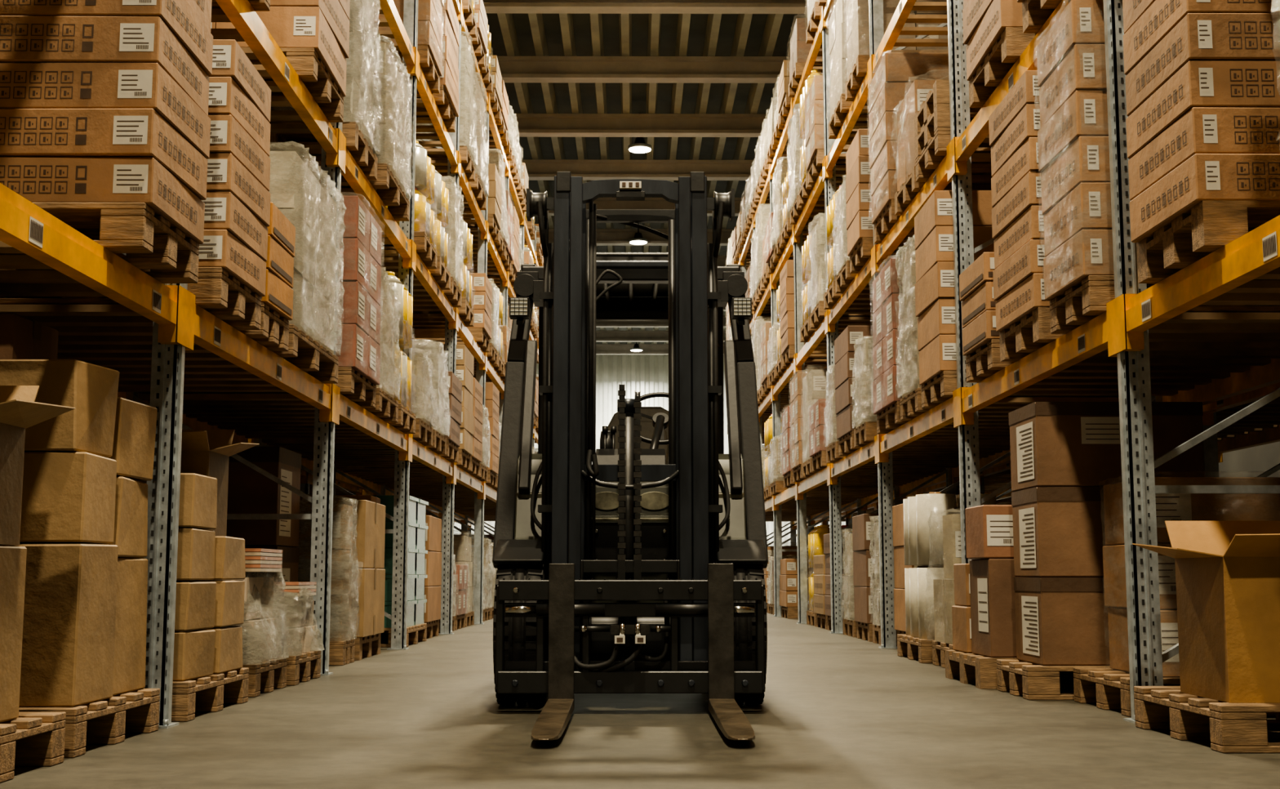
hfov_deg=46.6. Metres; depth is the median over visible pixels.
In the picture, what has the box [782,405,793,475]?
cardboard boxes
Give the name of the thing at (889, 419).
wooden pallet
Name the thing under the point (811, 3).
load
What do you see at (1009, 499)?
cardboard boxes
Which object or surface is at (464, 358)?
cardboard boxes
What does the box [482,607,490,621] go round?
wooden pallet
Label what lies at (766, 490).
wooden pallet
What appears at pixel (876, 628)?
wooden pallet
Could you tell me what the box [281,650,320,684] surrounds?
wooden pallet
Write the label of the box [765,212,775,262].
load
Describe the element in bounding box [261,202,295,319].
cardboard boxes
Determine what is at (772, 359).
load
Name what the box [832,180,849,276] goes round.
load
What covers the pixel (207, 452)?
open cardboard box
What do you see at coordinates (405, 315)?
load
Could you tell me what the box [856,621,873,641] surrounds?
wooden pallet
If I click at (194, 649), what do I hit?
cardboard box
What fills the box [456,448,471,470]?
wooden pallet
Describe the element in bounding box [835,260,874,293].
wooden pallet
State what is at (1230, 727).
wooden pallet
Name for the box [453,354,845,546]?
wall
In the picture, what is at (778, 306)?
load
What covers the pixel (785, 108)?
wooden pallet
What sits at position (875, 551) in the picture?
load
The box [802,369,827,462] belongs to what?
load
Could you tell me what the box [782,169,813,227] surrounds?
load
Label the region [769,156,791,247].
load
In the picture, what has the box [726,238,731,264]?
load
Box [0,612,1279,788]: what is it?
floor
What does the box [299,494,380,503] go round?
cardboard box
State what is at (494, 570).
load
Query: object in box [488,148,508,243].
load
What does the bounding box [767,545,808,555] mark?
load
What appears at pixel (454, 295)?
wooden pallet
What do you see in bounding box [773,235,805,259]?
wooden pallet
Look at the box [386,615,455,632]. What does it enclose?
wooden pallet
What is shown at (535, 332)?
wooden pallet
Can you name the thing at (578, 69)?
ceiling beams
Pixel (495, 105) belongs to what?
wooden pallet
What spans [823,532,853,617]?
cardboard boxes
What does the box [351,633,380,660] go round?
wooden pallet
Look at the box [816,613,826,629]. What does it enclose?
wooden pallet
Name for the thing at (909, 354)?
load
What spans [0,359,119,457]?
cardboard box
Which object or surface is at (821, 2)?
wooden pallet
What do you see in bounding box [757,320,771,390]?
load
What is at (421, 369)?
load
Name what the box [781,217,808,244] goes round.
wooden pallet
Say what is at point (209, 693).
wooden pallet
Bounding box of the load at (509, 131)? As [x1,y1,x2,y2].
[506,101,514,148]
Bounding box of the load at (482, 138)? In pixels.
[438,71,488,197]
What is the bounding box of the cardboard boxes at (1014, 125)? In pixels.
[988,70,1049,332]
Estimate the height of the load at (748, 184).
0.586 m
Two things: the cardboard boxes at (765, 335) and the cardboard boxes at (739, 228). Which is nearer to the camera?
the cardboard boxes at (765, 335)
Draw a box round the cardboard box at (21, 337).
[0,312,58,359]
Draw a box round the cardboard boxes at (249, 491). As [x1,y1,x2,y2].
[226,445,301,599]
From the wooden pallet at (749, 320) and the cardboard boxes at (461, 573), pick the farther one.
the wooden pallet at (749, 320)
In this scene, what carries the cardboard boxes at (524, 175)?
on the wooden pallet at (522, 200)
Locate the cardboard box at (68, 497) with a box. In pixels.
[19,451,116,543]
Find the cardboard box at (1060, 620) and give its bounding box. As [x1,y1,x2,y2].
[1013,577,1119,665]
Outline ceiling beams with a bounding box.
[482,0,807,355]
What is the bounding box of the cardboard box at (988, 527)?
[964,504,1013,558]
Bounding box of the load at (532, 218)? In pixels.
[512,190,533,225]
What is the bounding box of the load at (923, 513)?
[902,491,996,639]
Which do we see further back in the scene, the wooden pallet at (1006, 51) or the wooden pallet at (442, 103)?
the wooden pallet at (442, 103)
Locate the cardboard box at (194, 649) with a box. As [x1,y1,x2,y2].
[173,629,215,680]
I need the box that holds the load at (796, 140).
[786,103,804,211]
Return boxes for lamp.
[627,137,651,153]
[629,222,647,244]
[630,342,642,351]
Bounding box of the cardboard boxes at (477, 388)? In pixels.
[471,377,483,462]
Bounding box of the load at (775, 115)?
[773,84,779,129]
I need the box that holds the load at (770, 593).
[767,555,808,603]
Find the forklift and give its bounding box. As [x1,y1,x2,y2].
[492,171,768,740]
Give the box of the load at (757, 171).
[753,136,761,189]
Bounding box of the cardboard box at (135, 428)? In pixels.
[106,397,157,480]
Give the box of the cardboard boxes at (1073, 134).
[1036,0,1151,300]
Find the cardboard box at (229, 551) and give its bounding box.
[213,535,245,579]
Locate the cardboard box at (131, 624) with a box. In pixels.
[112,558,147,695]
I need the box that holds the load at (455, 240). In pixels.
[441,175,464,288]
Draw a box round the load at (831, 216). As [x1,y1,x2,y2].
[826,185,840,288]
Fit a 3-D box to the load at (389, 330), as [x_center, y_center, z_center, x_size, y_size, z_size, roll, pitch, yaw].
[-2.120,-0.402,9.816,1.068,0.813,0.846,0,-7,0]
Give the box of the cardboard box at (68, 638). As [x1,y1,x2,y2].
[0,543,118,706]
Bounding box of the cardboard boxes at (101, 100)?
[0,0,213,244]
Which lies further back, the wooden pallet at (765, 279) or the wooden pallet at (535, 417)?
the wooden pallet at (535, 417)
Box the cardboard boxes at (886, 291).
[872,257,902,414]
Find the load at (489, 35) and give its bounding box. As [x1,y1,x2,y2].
[484,24,491,72]
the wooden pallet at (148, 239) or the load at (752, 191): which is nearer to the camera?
the wooden pallet at (148, 239)
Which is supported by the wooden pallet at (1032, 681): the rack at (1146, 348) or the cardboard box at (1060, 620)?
the cardboard box at (1060, 620)
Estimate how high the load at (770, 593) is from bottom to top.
0.671 m
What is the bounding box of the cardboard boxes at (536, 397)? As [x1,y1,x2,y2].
[534,378,538,417]
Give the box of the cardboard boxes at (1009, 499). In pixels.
[995,497,1011,501]
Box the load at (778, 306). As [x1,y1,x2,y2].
[776,285,782,362]
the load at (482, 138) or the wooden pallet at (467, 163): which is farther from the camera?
the load at (482, 138)
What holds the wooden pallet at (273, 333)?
on the rack at (160, 342)
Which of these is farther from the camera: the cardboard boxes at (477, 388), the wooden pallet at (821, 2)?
the cardboard boxes at (477, 388)
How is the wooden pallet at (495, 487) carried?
on the rack at (160, 342)
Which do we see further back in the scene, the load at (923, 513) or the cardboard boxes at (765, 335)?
the cardboard boxes at (765, 335)
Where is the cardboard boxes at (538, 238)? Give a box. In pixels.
[524,223,542,255]
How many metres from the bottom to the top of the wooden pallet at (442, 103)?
0.144 m
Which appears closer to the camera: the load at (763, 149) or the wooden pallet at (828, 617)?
the wooden pallet at (828, 617)
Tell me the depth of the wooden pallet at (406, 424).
10.56 m
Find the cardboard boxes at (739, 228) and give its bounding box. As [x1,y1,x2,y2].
[736,211,742,244]
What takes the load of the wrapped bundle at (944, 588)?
on the wooden pallet at (938, 647)
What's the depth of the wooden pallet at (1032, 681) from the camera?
6.48 m
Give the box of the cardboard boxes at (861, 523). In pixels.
[852,513,879,623]
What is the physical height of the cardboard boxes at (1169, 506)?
0.807 m
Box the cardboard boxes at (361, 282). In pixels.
[337,195,382,384]
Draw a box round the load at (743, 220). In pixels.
[741,195,746,230]
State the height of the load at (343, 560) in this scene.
0.890 m
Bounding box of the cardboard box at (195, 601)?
[174,581,216,631]
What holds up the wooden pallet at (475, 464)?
on the rack at (160, 342)
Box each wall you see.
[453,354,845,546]
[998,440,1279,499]
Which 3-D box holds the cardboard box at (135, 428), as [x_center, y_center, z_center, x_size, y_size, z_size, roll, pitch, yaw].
[-1.886,0.154,5.119,0.335,0.265,0.348,0,-7,0]
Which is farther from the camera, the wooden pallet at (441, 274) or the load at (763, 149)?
the load at (763, 149)
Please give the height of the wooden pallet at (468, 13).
0.144 m
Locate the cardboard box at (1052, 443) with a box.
[1008,401,1204,491]
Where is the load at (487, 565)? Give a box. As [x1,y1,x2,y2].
[471,537,493,608]
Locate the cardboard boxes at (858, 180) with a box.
[845,128,913,256]
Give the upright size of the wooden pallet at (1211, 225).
0.144 m
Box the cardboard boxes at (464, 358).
[414,344,474,455]
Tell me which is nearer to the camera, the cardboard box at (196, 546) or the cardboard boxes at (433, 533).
the cardboard box at (196, 546)
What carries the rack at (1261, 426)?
on the floor
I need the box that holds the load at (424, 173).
[382,140,435,244]
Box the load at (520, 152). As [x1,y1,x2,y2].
[515,144,521,179]
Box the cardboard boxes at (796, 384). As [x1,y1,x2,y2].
[790,371,808,469]
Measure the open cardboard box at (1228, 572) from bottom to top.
0.583 m
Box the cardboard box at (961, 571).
[953,563,970,605]
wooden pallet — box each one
[0,202,199,283]
[0,266,261,329]
[0,711,66,782]
[18,688,159,757]
[171,666,248,721]
[183,366,376,408]
[211,0,270,11]
[238,302,288,351]
[242,656,287,697]
[249,48,343,122]
[269,121,377,180]
[272,324,338,383]
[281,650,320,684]
[307,163,409,221]
[328,638,355,665]
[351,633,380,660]
[364,387,398,422]
[380,619,439,637]
[380,622,426,646]
[381,231,437,268]
[381,256,450,289]
[386,403,415,433]
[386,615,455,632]
[389,44,439,93]
[412,417,433,445]
[413,297,474,326]
[415,84,455,132]
[423,146,475,181]
[425,429,446,454]
[439,173,486,209]
[440,439,458,462]
[442,276,462,306]
[453,613,465,630]
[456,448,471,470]
[462,0,476,37]
[462,213,499,241]
[464,456,479,475]
[465,610,474,626]
[466,327,489,351]
[467,247,511,271]
[470,27,484,66]
[473,342,497,364]
[474,462,488,480]
[479,57,492,93]
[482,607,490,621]
[485,469,496,486]
[487,264,516,286]
[488,88,500,120]
[488,111,506,142]
[488,133,512,160]
[488,606,493,618]
[491,475,497,490]
[492,354,504,374]
[493,231,505,257]
[498,364,506,382]
[508,173,522,196]
[509,155,518,181]
[510,188,526,211]
[524,219,535,239]
[527,246,542,263]
[529,315,534,329]
[530,322,537,337]
[533,413,537,426]
[538,257,543,266]
[733,248,752,266]
[737,235,751,253]
[741,222,753,241]
[745,208,752,229]
[748,311,771,322]
[750,191,769,213]
[751,291,759,311]
[755,176,769,199]
[755,280,779,300]
[756,385,766,402]
[760,159,769,184]
[760,266,779,288]
[762,377,790,395]
[763,485,788,499]
[766,136,791,164]
[768,249,779,273]
[768,366,780,385]
[768,602,808,614]
[770,480,786,495]
[773,115,784,145]
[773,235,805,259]
[775,355,786,376]
[779,92,791,124]
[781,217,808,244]
[781,605,808,618]
[782,345,826,367]
[783,471,795,487]
[788,62,822,97]
[790,195,825,224]
[792,463,808,482]
[798,173,846,205]
[800,315,816,342]
[801,457,817,476]
[805,1,822,43]
[806,610,816,626]
[808,148,846,184]
[809,300,872,328]
[811,450,826,471]
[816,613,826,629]
[817,0,826,5]
[823,280,842,309]
[826,440,846,462]
[826,615,844,630]
[828,93,869,138]
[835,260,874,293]
[838,431,861,455]
[842,617,856,636]
[844,54,870,101]
[849,237,906,273]
[853,421,876,447]
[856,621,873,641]
[872,624,897,646]
[873,199,914,243]
[876,400,909,433]
[894,165,991,214]
[897,630,906,633]
[897,633,934,662]
[899,387,1070,420]
[914,79,977,137]
[915,103,989,159]
[915,127,991,182]
[920,370,1118,408]
[932,640,953,667]
[944,649,1074,688]
[965,338,1014,382]
[968,26,1036,107]
[996,658,1180,699]
[999,306,1065,361]
[1022,0,1062,33]
[1049,275,1279,333]
[1073,666,1275,716]
[1133,685,1279,752]
[1136,200,1279,283]
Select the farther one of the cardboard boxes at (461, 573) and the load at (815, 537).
the load at (815, 537)
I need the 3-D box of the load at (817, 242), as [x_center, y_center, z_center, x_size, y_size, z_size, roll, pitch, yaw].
[2.218,-1.319,14.776,1.092,0.930,0.881,0,-7,0]
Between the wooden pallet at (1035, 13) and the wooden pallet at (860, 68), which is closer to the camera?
the wooden pallet at (1035, 13)
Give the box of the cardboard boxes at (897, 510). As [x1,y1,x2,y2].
[892,501,1011,631]
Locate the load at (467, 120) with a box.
[415,31,477,164]
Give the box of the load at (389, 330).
[375,266,401,399]
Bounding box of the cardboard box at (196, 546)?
[117,528,214,579]
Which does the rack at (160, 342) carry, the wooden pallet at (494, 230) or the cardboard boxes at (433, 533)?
the wooden pallet at (494, 230)
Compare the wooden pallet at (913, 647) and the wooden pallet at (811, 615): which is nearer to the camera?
the wooden pallet at (913, 647)
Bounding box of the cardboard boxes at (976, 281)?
[959,252,999,355]
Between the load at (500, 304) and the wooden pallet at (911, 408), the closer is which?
the wooden pallet at (911, 408)
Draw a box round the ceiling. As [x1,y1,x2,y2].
[485,13,807,355]
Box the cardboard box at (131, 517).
[99,475,147,557]
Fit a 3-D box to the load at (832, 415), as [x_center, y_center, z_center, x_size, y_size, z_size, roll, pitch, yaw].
[2.209,0.092,13.547,1.042,0.731,0.754,0,-7,0]
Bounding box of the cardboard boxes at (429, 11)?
[373,0,444,75]
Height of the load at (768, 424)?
0.995 m
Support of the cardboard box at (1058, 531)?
on the cardboard box at (1060, 620)
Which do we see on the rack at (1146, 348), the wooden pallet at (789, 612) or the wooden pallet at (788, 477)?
the wooden pallet at (788, 477)
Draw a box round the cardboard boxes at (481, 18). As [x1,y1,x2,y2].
[474,0,487,53]
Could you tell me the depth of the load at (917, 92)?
9.91 m
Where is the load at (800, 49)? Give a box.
[789,17,822,82]
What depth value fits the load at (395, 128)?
9.88 m
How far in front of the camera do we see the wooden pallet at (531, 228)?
24.06 m
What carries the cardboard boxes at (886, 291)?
on the wooden pallet at (889, 419)
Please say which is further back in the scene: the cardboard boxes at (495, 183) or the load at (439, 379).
the cardboard boxes at (495, 183)
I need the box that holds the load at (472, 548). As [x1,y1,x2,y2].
[465,546,485,608]
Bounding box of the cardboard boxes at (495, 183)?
[460,164,501,230]
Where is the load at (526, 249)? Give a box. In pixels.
[524,244,533,315]
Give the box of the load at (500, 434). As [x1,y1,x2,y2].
[496,422,502,475]
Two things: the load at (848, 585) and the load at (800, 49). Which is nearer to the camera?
the load at (848, 585)
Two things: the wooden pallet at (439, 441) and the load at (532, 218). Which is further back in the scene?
the load at (532, 218)
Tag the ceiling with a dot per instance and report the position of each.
(513, 34)
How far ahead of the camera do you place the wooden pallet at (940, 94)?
9.03 m
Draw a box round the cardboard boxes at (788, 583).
[779,558,813,606]
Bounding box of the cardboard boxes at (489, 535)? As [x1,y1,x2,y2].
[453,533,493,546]
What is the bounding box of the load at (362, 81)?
[271,0,381,153]
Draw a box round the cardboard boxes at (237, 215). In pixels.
[114,39,271,296]
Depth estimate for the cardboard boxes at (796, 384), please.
16.07 m
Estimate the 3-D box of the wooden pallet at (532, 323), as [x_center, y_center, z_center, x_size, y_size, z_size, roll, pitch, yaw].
[-2.265,-1.177,23.935,1.080,0.144,0.780,0,-7,0]
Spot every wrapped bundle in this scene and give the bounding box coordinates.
[176,547,288,664]
[268,581,324,655]
[933,513,961,644]
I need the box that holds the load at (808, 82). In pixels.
[800,69,822,186]
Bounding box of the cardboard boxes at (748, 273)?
[744,266,752,297]
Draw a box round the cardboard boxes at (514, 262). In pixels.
[511,206,519,275]
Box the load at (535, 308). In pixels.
[533,302,537,327]
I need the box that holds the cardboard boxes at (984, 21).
[962,0,1022,80]
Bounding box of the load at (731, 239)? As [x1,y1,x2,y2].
[729,231,733,264]
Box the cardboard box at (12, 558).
[0,545,26,721]
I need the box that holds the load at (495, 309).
[488,279,499,351]
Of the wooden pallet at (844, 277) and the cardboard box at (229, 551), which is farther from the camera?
the wooden pallet at (844, 277)
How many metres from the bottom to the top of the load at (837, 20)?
1.040 m
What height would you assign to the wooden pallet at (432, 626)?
0.144 m
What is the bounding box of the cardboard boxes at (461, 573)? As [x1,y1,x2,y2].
[453,564,467,614]
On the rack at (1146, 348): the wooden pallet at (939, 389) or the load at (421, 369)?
the wooden pallet at (939, 389)
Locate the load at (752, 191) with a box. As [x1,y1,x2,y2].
[748,159,756,204]
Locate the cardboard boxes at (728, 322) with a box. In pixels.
[726,302,731,340]
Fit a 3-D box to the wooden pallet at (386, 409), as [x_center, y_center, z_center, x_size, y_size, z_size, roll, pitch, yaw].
[-2.187,0.074,9.762,1.080,0.144,0.760,0,-7,0]
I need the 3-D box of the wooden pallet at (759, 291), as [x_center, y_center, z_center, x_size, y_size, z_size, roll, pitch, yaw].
[2.237,-1.494,21.326,1.080,0.144,0.780,0,-7,0]
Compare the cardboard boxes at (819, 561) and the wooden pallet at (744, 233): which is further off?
the wooden pallet at (744, 233)
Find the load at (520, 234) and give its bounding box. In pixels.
[518,226,523,271]
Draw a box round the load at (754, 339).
[751,315,771,391]
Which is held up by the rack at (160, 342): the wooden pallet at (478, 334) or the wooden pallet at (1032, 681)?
the wooden pallet at (478, 334)
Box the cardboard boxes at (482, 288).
[466,272,492,338]
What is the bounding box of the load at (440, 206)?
[430,169,448,267]
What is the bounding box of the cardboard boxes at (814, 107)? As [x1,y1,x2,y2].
[804,75,858,170]
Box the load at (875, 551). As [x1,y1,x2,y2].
[868,515,902,625]
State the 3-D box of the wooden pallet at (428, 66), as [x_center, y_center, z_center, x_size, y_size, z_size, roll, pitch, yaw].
[-2.207,-2.624,12.018,1.080,0.144,0.750,0,-7,0]
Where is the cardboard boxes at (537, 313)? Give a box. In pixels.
[535,306,538,340]
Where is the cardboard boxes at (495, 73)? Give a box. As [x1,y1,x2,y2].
[488,55,502,108]
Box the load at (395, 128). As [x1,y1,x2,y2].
[372,35,412,199]
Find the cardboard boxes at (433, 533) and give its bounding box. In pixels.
[385,515,441,622]
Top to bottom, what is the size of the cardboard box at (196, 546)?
0.197 m
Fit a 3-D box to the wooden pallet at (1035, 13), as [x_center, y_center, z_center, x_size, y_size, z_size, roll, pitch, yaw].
[2.309,-1.780,6.523,1.080,0.144,0.700,0,-7,0]
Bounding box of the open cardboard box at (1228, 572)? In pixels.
[1132,520,1279,702]
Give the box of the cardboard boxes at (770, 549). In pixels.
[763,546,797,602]
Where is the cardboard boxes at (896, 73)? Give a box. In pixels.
[868,53,949,224]
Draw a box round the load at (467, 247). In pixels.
[458,215,472,307]
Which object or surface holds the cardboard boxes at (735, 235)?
on the wooden pallet at (736, 257)
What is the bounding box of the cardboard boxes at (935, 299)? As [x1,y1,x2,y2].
[914,190,994,385]
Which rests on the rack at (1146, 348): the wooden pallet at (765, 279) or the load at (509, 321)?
the wooden pallet at (765, 279)
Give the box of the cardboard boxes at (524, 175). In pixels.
[520,162,528,199]
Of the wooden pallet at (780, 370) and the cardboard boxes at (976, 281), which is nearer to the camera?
the cardboard boxes at (976, 281)
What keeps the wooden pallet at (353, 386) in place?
on the rack at (160, 342)
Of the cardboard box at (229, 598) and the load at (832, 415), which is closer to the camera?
the cardboard box at (229, 598)
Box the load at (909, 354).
[895,234,920,397]
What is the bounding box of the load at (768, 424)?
[764,413,782,487]
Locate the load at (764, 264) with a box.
[761,234,768,276]
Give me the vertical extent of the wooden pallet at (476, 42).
0.144 m
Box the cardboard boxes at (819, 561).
[813,554,827,614]
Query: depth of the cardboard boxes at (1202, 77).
4.77 m
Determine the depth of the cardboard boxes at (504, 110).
18.50 m
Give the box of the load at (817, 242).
[808,213,826,312]
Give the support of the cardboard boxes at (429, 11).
on the wooden pallet at (428, 66)
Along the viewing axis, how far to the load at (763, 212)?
21.09 m
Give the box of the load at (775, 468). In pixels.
[768,435,783,484]
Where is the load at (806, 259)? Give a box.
[801,234,811,324]
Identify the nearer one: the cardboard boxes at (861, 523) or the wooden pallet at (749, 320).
the cardboard boxes at (861, 523)
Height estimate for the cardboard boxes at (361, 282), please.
1.028 m
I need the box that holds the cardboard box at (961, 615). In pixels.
[951,604,972,652]
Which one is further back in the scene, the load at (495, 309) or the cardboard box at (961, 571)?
the load at (495, 309)
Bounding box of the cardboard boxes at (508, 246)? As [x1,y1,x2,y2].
[503,190,513,260]
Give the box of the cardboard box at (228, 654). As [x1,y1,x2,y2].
[200,625,242,673]
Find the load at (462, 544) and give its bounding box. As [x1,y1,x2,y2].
[440,535,472,612]
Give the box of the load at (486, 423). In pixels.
[480,404,490,466]
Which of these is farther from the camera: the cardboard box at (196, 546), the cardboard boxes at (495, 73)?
the cardboard boxes at (495, 73)
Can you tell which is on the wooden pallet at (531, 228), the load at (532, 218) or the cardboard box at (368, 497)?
the load at (532, 218)
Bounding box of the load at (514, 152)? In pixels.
[509,113,519,168]
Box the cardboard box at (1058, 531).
[1011,486,1117,576]
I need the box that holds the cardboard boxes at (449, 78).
[440,0,459,116]
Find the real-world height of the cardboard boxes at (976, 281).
0.446 m
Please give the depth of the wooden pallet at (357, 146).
8.92 m
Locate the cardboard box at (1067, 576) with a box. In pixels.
[1066,576,1103,577]
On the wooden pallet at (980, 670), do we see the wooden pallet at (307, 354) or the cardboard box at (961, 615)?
the cardboard box at (961, 615)
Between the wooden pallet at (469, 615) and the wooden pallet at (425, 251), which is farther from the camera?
the wooden pallet at (469, 615)
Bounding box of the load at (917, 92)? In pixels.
[896,80,991,191]
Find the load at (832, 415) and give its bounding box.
[824,364,838,446]
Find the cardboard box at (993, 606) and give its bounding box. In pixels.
[969,558,1066,657]
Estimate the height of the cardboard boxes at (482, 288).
0.596 m
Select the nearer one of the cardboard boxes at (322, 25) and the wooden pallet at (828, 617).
the cardboard boxes at (322, 25)
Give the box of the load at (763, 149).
[759,119,768,173]
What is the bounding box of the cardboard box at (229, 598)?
[176,579,244,626]
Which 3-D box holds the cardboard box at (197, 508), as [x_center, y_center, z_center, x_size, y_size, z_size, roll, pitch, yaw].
[-1.868,0.418,5.811,0.343,0.207,0.345,0,-7,0]
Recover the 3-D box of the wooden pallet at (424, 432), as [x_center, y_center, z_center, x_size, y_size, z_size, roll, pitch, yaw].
[-2.206,0.296,11.588,1.080,0.144,0.780,0,-7,0]
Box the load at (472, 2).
[469,0,474,14]
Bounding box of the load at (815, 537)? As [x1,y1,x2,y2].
[808,524,852,610]
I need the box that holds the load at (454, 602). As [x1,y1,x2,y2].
[433,554,456,616]
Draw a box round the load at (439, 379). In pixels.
[411,338,450,436]
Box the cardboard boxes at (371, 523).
[299,499,385,636]
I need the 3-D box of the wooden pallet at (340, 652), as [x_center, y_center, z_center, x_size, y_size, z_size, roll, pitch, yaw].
[-2.025,1.577,9.117,0.480,0.144,0.380,0,-7,0]
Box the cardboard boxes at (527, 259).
[524,251,533,263]
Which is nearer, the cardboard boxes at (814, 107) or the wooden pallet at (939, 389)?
the wooden pallet at (939, 389)
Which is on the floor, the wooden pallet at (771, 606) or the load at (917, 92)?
the wooden pallet at (771, 606)
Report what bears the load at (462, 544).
on the wooden pallet
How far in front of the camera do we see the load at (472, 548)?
16.67 m
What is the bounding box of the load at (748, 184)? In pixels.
[744,175,751,219]
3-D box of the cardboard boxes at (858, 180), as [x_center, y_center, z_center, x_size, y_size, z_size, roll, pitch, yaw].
[2.241,-1.624,12.043,1.049,0.876,0.707,0,-7,0]
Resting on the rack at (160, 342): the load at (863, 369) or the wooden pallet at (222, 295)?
the wooden pallet at (222, 295)
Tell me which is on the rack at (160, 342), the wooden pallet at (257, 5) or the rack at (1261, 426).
the wooden pallet at (257, 5)
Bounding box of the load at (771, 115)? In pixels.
[767,100,777,147]
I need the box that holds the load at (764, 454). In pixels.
[760,446,771,488]
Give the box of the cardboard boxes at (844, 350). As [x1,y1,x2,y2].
[834,325,872,439]
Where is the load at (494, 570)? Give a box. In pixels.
[483,540,497,606]
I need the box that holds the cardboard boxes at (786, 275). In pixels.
[779,259,806,355]
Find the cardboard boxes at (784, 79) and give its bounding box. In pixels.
[777,60,790,113]
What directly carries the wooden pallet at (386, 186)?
on the rack at (160, 342)
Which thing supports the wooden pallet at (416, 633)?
on the floor
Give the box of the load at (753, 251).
[750,229,757,298]
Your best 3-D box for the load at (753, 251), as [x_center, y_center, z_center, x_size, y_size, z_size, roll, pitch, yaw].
[2.166,-1.951,22.271,1.054,0.990,0.862,0,-7,0]
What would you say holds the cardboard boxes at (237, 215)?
on the wooden pallet at (222, 295)
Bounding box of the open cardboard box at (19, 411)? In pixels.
[0,385,75,544]
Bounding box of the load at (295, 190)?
[268,141,346,356]
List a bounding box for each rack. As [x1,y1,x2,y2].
[0,0,538,728]
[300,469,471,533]
[737,0,1279,723]
[806,382,1279,544]
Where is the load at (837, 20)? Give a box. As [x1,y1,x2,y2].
[828,0,869,120]
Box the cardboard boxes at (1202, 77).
[1122,0,1279,242]
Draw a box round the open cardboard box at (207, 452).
[180,429,259,535]
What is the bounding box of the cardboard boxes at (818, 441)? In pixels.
[808,398,827,457]
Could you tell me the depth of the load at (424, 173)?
11.58 m
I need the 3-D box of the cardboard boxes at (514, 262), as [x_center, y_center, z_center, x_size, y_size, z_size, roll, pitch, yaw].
[-2.206,-2.088,20.338,1.058,0.796,0.809,0,-7,0]
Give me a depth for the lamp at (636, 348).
52.48 m
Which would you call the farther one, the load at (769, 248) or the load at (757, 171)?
the load at (757, 171)
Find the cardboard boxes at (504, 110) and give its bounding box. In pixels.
[500,80,508,130]
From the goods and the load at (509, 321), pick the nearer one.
the goods
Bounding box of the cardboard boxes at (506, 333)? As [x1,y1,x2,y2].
[498,325,511,366]
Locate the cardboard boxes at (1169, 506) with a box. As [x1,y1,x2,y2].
[1102,476,1279,676]
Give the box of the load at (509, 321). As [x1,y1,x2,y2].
[507,306,512,333]
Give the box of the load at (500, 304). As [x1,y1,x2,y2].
[490,282,502,359]
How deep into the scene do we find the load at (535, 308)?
24.81 m
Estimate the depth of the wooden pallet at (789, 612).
18.48 m
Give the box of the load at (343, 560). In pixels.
[297,493,359,640]
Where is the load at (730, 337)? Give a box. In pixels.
[728,326,733,340]
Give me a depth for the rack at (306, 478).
15.83 m
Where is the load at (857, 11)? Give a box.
[846,0,948,80]
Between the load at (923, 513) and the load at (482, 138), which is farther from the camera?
the load at (482, 138)
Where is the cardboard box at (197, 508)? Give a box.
[139,472,217,528]
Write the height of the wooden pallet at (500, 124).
0.144 m
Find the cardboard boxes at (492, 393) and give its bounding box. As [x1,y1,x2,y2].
[484,382,499,474]
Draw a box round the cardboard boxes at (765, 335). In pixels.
[760,322,780,384]
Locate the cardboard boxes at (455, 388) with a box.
[443,371,462,446]
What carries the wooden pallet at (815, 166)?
on the rack at (1146, 348)
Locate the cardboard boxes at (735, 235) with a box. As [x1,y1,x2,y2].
[732,226,737,257]
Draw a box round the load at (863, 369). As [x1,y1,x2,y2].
[851,335,876,428]
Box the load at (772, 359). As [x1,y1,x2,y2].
[767,321,780,373]
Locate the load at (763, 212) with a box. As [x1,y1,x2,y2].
[754,204,769,289]
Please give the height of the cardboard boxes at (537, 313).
0.796 m
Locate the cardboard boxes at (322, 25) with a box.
[210,0,350,96]
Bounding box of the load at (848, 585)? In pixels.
[840,527,854,620]
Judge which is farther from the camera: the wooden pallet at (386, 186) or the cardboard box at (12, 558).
the wooden pallet at (386, 186)
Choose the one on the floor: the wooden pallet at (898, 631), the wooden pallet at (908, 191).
the wooden pallet at (898, 631)
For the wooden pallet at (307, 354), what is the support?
on the rack at (160, 342)
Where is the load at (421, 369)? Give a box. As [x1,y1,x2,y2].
[410,347,435,426]
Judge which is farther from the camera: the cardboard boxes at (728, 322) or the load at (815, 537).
the cardboard boxes at (728, 322)
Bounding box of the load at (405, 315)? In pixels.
[381,271,413,410]
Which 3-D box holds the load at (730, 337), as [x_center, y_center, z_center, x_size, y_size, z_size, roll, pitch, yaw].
[2.149,-1.359,26.948,1.080,0.943,0.870,0,-7,0]
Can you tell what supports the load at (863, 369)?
on the wooden pallet at (864, 433)
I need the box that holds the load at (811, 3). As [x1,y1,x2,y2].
[807,0,817,26]
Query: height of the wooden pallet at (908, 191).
0.144 m
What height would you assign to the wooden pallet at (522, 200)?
0.144 m
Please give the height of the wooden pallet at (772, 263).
0.144 m
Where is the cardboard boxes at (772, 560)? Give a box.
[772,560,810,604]
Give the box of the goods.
[371,494,428,627]
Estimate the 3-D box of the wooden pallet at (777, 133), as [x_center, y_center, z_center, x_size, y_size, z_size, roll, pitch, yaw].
[2.251,-3.320,18.728,1.080,0.144,0.780,0,-7,0]

